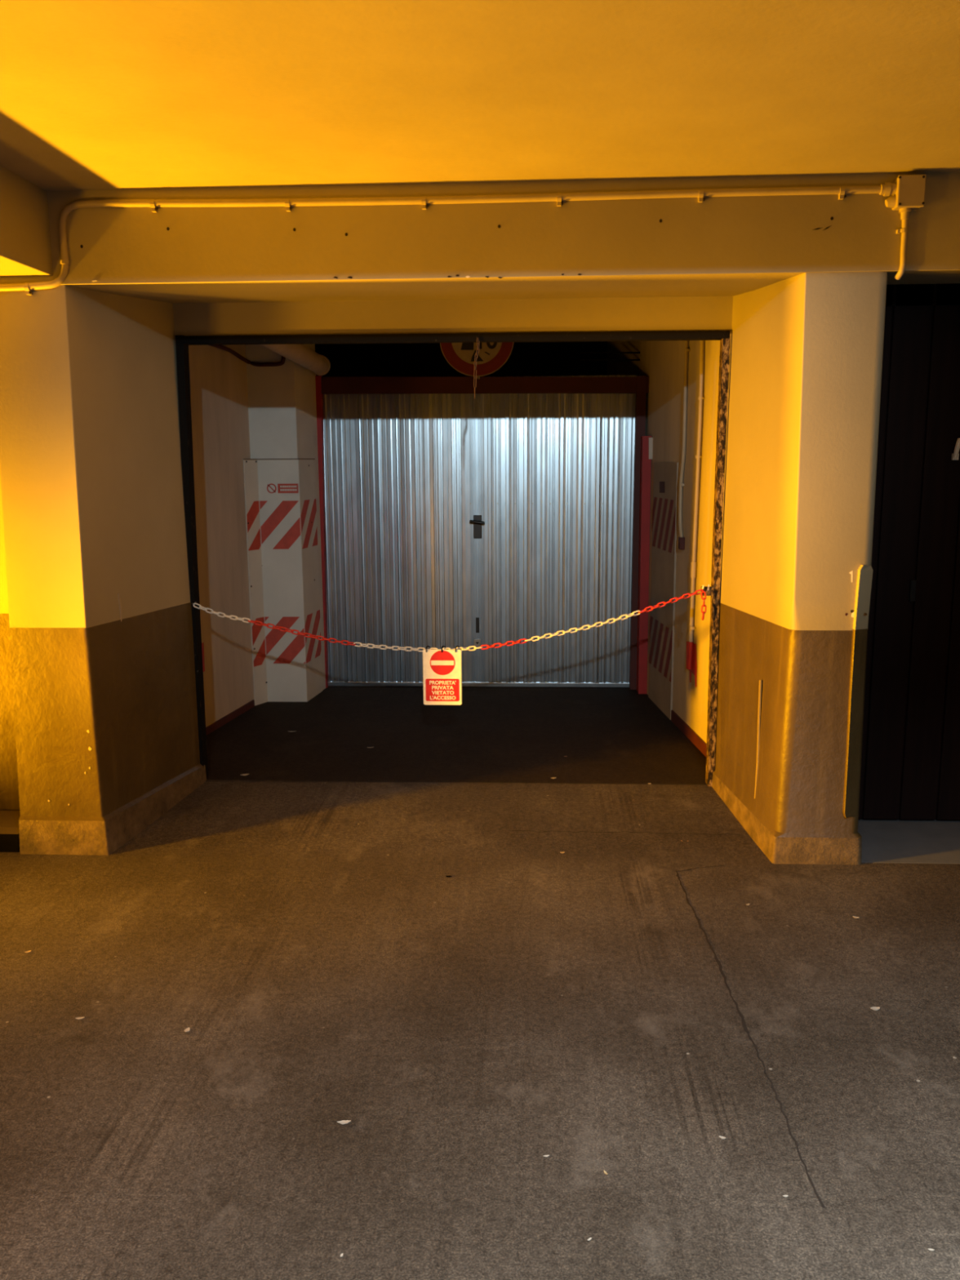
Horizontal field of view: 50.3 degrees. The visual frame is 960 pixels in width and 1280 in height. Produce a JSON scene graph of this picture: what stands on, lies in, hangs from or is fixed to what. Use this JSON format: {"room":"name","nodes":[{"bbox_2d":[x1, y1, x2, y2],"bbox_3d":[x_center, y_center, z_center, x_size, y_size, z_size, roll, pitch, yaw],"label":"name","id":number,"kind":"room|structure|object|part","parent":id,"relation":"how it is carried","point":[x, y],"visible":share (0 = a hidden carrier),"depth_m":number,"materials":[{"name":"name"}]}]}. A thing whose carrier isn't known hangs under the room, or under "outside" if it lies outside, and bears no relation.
{"room":"parking garage","nodes":[
{"label":"parking garage","id":0,"kind":"room"},
{"bbox_2d":[0,465,19,810],"bbox_3d":[-3.542,-0.527,5.013,2.800,3.050,0.200,0,10,3],"label":"wall","id":1,"kind":"structure","parent":0,"point":[9,786],"depth_m":5.00,"materials":[{"name":"beige paint"}]},
{"bbox_2d":[0,284,206,855],"bbox_3d":[-2.034,-0.472,5.044,0.911,2.830,1.041,0,10,3],"label":"pillar","id":2,"kind":"structure","parent":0,"point":[100,621],"depth_m":4.73,"materials":[{"name":"beige paint"}]},
{"bbox_2d":[188,344,253,727],"bbox_3d":[-1.849,-0.952,6.844,0.204,3.130,2.722,1,10,10],"label":"wall","id":3,"kind":"structure","parent":0,"point":[218,378],"depth_m":6.91,"materials":[{"name":"paint"}]},
{"bbox_2d":[205,699,254,735],"bbox_3d":[-1.817,0.610,6.680,0.020,0.050,1.711,1,10,10],"label":"baseboard","id":4,"kind":"structure","parent":3,"relation":"attached to","point":[249,705],"depth_m":7.08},
{"bbox_2d":[209,344,285,366],"bbox_3d":[-1.668,-2.000,6.939,0.275,0.235,0.765,6,12,31],"label":"cable","id":5,"kind":"object","parent":3,"relation":"attached to","point":[220,346],"visible":0.77,"depth_m":7.19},
{"bbox_2d":[245,343,325,689],"bbox_3d":[-1.490,-1.088,7.631,0.496,3.120,0.485,0,10,3],"label":"wall column","id":6,"kind":"structure","parent":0,"point":[282,408],"depth_m":7.31,"materials":[{"name":"white paint"}]},
{"bbox_2d":[243,458,322,705],"bbox_3d":[-1.391,-0.431,7.552,0.642,1.792,0.226,-10,14,-44],"label":"board","id":7,"kind":"object","parent":6,"relation":"attached to","point":[281,504],"visible":0.98,"depth_m":7.50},
{"bbox_2d":[260,344,330,375],"bbox_3d":[-1.238,-1.872,6.524,0.146,0.188,2.133,0,10,3],"label":"drain pipe","id":8,"kind":"object","parent":6,"relation":"attached to","point":[302,355],"visible":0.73,"depth_m":6.84,"materials":[{"name":"paint"}]},
{"bbox_2d":[172,296,733,338],"bbox_3d":[-0.221,-1.913,5.286,3.600,0.659,0.126,0,10,3],"label":"lintel","id":9,"kind":"object","parent":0,"point":[695,313],"visible":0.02,"depth_m":5.26,"materials":[{"name":"beige paint"}]},
{"bbox_2d":[315,341,607,377],"bbox_3d":[0.167,-1.327,8.897,4.600,3.130,1.700,0,10,3],"label":"wall","id":10,"kind":"structure","parent":0,"point":[526,358],"depth_m":9.37,"materials":[{"name":"black paint"}]},
{"bbox_2d":[440,342,514,378],"bbox_3d":[-0.023,-2.230,7.577,0.554,0.569,0.044,0,10,3],"label":"round road sign","id":11,"kind":"object","parent":10,"relation":"attached to","point":[492,356],"visible":0.47,"depth_m":7.58,"materials":[{"name":"red metal"}]},
{"bbox_2d":[315,351,653,693],"bbox_3d":[0.009,-0.908,7.911,2.599,2.589,0.513,0,10,3],"label":"door frame","id":12,"kind":"structure","parent":10,"relation":"attached to","point":[639,385],"depth_m":7.68,"materials":[{"name":"red paint"}]},
{"bbox_2d":[323,375,636,687],"bbox_3d":[-0.039,-0.804,7.895,2.446,2.390,0.104,0,10,3],"label":"garage door","id":13,"kind":"structure","parent":12,"relation":"in","point":[452,520],"depth_m":7.91,"materials":[{"name":"metal"}]},
{"bbox_3d":[-0.667,-0.814,7.955,1.185,2.383,0.046,0,10,3],"label":"corrugated panel","id":14,"kind":"part","parent":13,"relation":"part of","materials":[{"name":"metal"}]},
{"bbox_3d":[-0.020,-0.905,7.851,0.116,0.038,0.054,0,10,3],"label":"turn handle","id":15,"kind":"part","parent":13,"relation":"part of","materials":[{"name":"black plastic"}]},
{"bbox_3d":[-0.021,0.022,8.050,0.054,0.058,0.009,0,10,3],"label":"lock plate","id":16,"kind":"part","parent":13,"relation":"part of","materials":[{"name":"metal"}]},
{"bbox_3d":[-0.018,-0.874,7.889,0.063,0.178,0.016,0,10,3],"label":"handle plate","id":17,"kind":"part","parent":13,"relation":"part of","materials":[{"name":"black plastic"}]},
{"bbox_3d":[-0.029,0.350,8.124,2.446,0.033,0.052,0,10,3],"label":"rail","id":18,"kind":"part","parent":13,"relation":"part of","materials":[{"name":"metal"}]},
{"bbox_3d":[0.610,-0.811,7.889,1.150,2.383,0.046,0,10,3],"label":"corrugated panel","id":19,"kind":"part","parent":13,"relation":"part of","materials":[{"name":"metal"}]},
{"bbox_3d":[1.004,-2.163,7.892,0.461,0.017,0.012,0,10,3],"label":"guide rail","id":20,"kind":"part","parent":12,"relation":"part of","materials":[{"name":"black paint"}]},
{"bbox_3d":[1.003,-2.216,7.883,0.461,0.017,0.012,0,10,3],"label":"guide rail","id":21,"kind":"part","parent":12,"relation":"part of","materials":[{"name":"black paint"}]},
{"bbox_3d":[1.239,-0.554,7.731,0.070,1.938,0.150,0,10,3],"label":"red post","id":22,"kind":"part","parent":12,"relation":"part of","materials":[{"name":"metal"}]},
{"bbox_2d":[0,685,959,1279],"bbox_3d":[-0.335,1.345,3.243,13.000,0.232,15.000,0,10,3],"label":"floor","id":23,"kind":"structure","parent":0,"point":[615,1002],"depth_m":3.33,"materials":[{"name":"concrete"}]},
{"bbox_2d":[0,810,20,852],"bbox_3d":[-2.755,0.917,4.957,1.185,0.115,0.270,0,10,3],"label":"kerb","id":24,"kind":"object","parent":23,"relation":"on","point":[9,820],"visible":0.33,"depth_m":4.82,"materials":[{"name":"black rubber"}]},
{"bbox_2d":[337,1120,351,1124],"bbox_3d":[-0.376,1.331,2.821,0.037,0.005,0.017,0,10,3],"label":"scrap","id":25,"kind":"object","parent":23,"relation":"on","point":[343,1122],"visible":1,"depth_m":2.82,"materials":[{"name":"white paper"}]},
{"bbox_2d":[175,330,730,786],"bbox_3d":[-0.162,-0.397,5.485,2.890,2.424,0.114,0,10,3],"label":"frame","id":26,"kind":"object","parent":23,"relation":"on","point":[182,342],"visible":0.99,"depth_m":5.34,"materials":[{"name":"paint"}]},
{"bbox_3d":[-1.571,-0.403,5.576,0.067,2.424,0.078,0,10,3],"label":"post","id":27,"kind":"part","parent":26,"relation":"part of","materials":[{"name":"black paint"}]},
{"bbox_2d":[192,589,706,652],"bbox_3d":[-0.180,-0.102,5.494,2.761,0.344,0.032,0,10,3],"label":"chain","id":28,"kind":"object","parent":26,"relation":"hanging from","point":[205,609],"visible":1,"depth_m":5.51,"materials":[{"name":"white plastic"}]},
{"bbox_2d":[422,645,462,705],"bbox_3d":[-0.204,0.192,5.536,0.208,0.328,0.015,0,10,3],"label":"no entry sign","id":29,"kind":"object","parent":28,"relation":"hanging from","point":[442,669],"visible":1,"depth_m":5.54,"materials":[{"name":"white plastic"}]},
{"bbox_3d":[-0.204,0.272,5.549,0.182,0.125,0.001,0,10,3],"label":"text panel","id":30,"kind":"part","parent":29,"relation":"part of","materials":[{"name":"red plastic"}]},
{"bbox_2d":[473,337,479,398],"bbox_3d":[-0.017,-1.402,5.267,0.033,0.305,0.016,0,10,3],"label":"chain","id":31,"kind":"object","parent":26,"relation":"hanging from","point":[477,351],"visible":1,"depth_m":5.26,"materials":[{"name":"silver metal"}]},
{"bbox_3d":[1.206,-0.259,5.420,0.067,0.048,0.012,0,10,3],"label":"hook plate","id":32,"kind":"part","parent":26,"relation":"part of","materials":[{"name":"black metal"}]},
{"bbox_3d":[1.260,-0.390,5.430,0.044,2.411,0.078,0,10,3],"label":"post","id":33,"kind":"part","parent":26,"relation":"part of","materials":[{"name":"black metal"}]},
{"bbox_2d":[870,1006,879,1010],"bbox_3d":[1.309,1.221,3.385,0.031,0.004,0.021,0,10,3],"label":"scrap","id":34,"kind":"object","parent":23,"relation":"on","point":[874,1008],"visible":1,"depth_m":3.38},
{"bbox_2d":[857,817,959,863],"bbox_3d":[3.287,0.957,4.800,3.130,0.028,0.548,0,10,3],"label":"threshold","id":35,"kind":"object","parent":23,"relation":"on","point":[935,841],"visible":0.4,"depth_m":4.84,"materials":[{"name":"grey concrete"}]},
{"bbox_2d":[0,0,959,191],"bbox_3d":[-0.358,-1.703,2.656,13.000,0.200,3.300,0,10,3],"label":"ceiling","id":36,"kind":"structure","parent":0,"point":[95,95],"depth_m":3.13,"materials":[{"name":"paint"}]},
{"bbox_2d":[0,165,53,276],"bbox_3d":[-2.124,-1.473,2.739,0.465,0.418,3.200,0,10,3],"label":"ceiling beam","id":37,"kind":"structure","parent":36,"relation":"attached to","point":[25,249],"depth_m":4.10,"materials":[{"name":"beige paint"}]},
{"bbox_2d":[0,172,959,303],"bbox_3d":[0.150,-1.815,4.711,10.200,0.458,1.052,0,10,3],"label":"ceiling beam","id":38,"kind":"structure","parent":36,"relation":"attached to","point":[715,246],"depth_m":4.22,"materials":[{"name":"beige paint"}]},
{"bbox_2d":[0,185,881,295],"bbox_3d":[-0.307,-1.646,4.219,3.888,0.373,0.037,0,10,3],"label":"conduit","id":39,"kind":"object","parent":38,"relation":"attached to","point":[841,191],"visible":1,"depth_m":4.18,"materials":[{"name":"grey plastic"}]},
{"bbox_2d":[879,174,925,220],"bbox_3d":[1.681,-1.762,4.075,0.159,0.158,0.078,0,10,3],"label":"junction box","id":40,"kind":"object","parent":38,"relation":"attached to","point":[908,191],"visible":1,"depth_m":4.04,"materials":[{"name":"grey plastic"}]},
{"bbox_2d":[894,218,908,279],"bbox_3d":[1.702,-1.590,4.131,0.042,0.254,0.056,0,10,3],"label":"conduit","id":41,"kind":"object","parent":40,"relation":"attached to","point":[904,231],"visible":1,"depth_m":4.11,"materials":[{"name":"grey plastic"}]},
{"bbox_3d":[1.705,-1.776,4.040,0.106,0.120,0.011,0,10,3],"label":"lid","id":42,"kind":"part","parent":40,"relation":"part of","materials":[{"name":"grey plastic"}]},
{"bbox_2d":[606,333,731,743],"bbox_3d":[1.360,-1.074,7.415,0.230,3.130,4.222,-1,10,-3],"label":"wall","id":43,"kind":"structure","parent":0,"point":[662,362],"depth_m":6.57,"materials":[{"name":"paint"}]},
{"bbox_2d":[648,462,679,719],"bbox_3d":[1.290,-0.370,7.229,0.014,1.748,0.700,-1,10,-3],"label":"board","id":44,"kind":"object","parent":43,"relation":"attached to","point":[665,474],"visible":1,"depth_m":7.17,"materials":[{"name":"white metal"}]},
{"bbox_2d":[678,340,689,549],"bbox_3d":[1.305,-1.288,6.542,0.040,1.413,0.095,0,10,3],"label":"conduit","id":45,"kind":"object","parent":43,"relation":"attached to","point":[681,539],"visible":0.91,"depth_m":6.53,"materials":[{"name":"grey plastic"}]},
{"bbox_2d":[678,537,684,549],"bbox_3d":[1.311,-0.630,6.646,0.035,0.080,0.070,0,10,3],"label":"switch","id":46,"kind":"object","parent":45,"relation":"attached to","point":[681,540],"depth_m":6.61,"materials":[{"name":"plastic"}]},
{"bbox_2d":[671,710,706,756],"bbox_3d":[1.360,0.634,6.344,0.020,0.075,1.366,-1,10,-3],"label":"baseboard","id":47,"kind":"structure","parent":43,"relation":"attached to","point":[699,743],"depth_m":6.54,"materials":[{"name":"brown wood"}]},
{"bbox_2d":[688,340,704,641],"bbox_3d":[1.324,-0.927,6.233,0.041,1.927,0.102,0,10,3],"label":"conduit","id":48,"kind":"object","parent":43,"relation":"on","point":[694,563],"visible":0.93,"depth_m":6.22,"materials":[{"name":"grey plastic"}]},
{"bbox_2d":[711,271,887,865],"bbox_3d":[1.485,-0.464,4.863,0.503,2.830,1.035,0,10,3],"label":"pillar","id":49,"kind":"structure","parent":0,"point":[806,348],"depth_m":4.51,"materials":[{"name":"beige paint"}]},
{"bbox_2d":[842,564,872,817],"bbox_3d":[1.650,0.233,4.466,0.073,1.127,0.044,0,10,3],"label":"guard","id":50,"kind":"object","parent":49,"relation":"attached to","point":[864,575],"visible":1,"depth_m":4.45,"materials":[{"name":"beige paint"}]},
{"bbox_2d":[858,283,959,820],"bbox_3d":[3.305,-0.407,4.785,3.300,2.640,0.102,0,10,3],"label":"door","id":51,"kind":"structure","parent":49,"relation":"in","point":[910,757],"depth_m":4.86,"materials":[{"name":"brown paint"}]},
{"bbox_3d":[2.060,-0.235,4.864,0.024,0.100,0.015,0,10,3],"label":"lock plate","id":52,"kind":"part","parent":51,"relation":"part of","materials":[{"name":"black metal"}]},
{"bbox_3d":[3.248,-1.617,4.597,3.200,0.190,0.060,0,10,3],"label":"rail","id":53,"kind":"part","parent":51,"relation":"part of","materials":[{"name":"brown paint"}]},
{"bbox_3d":[2.210,-0.884,4.728,0.033,0.100,0.042,0,10,3],"label":"pull handle","id":54,"kind":"part","parent":51,"relation":"part of","materials":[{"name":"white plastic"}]}
]}

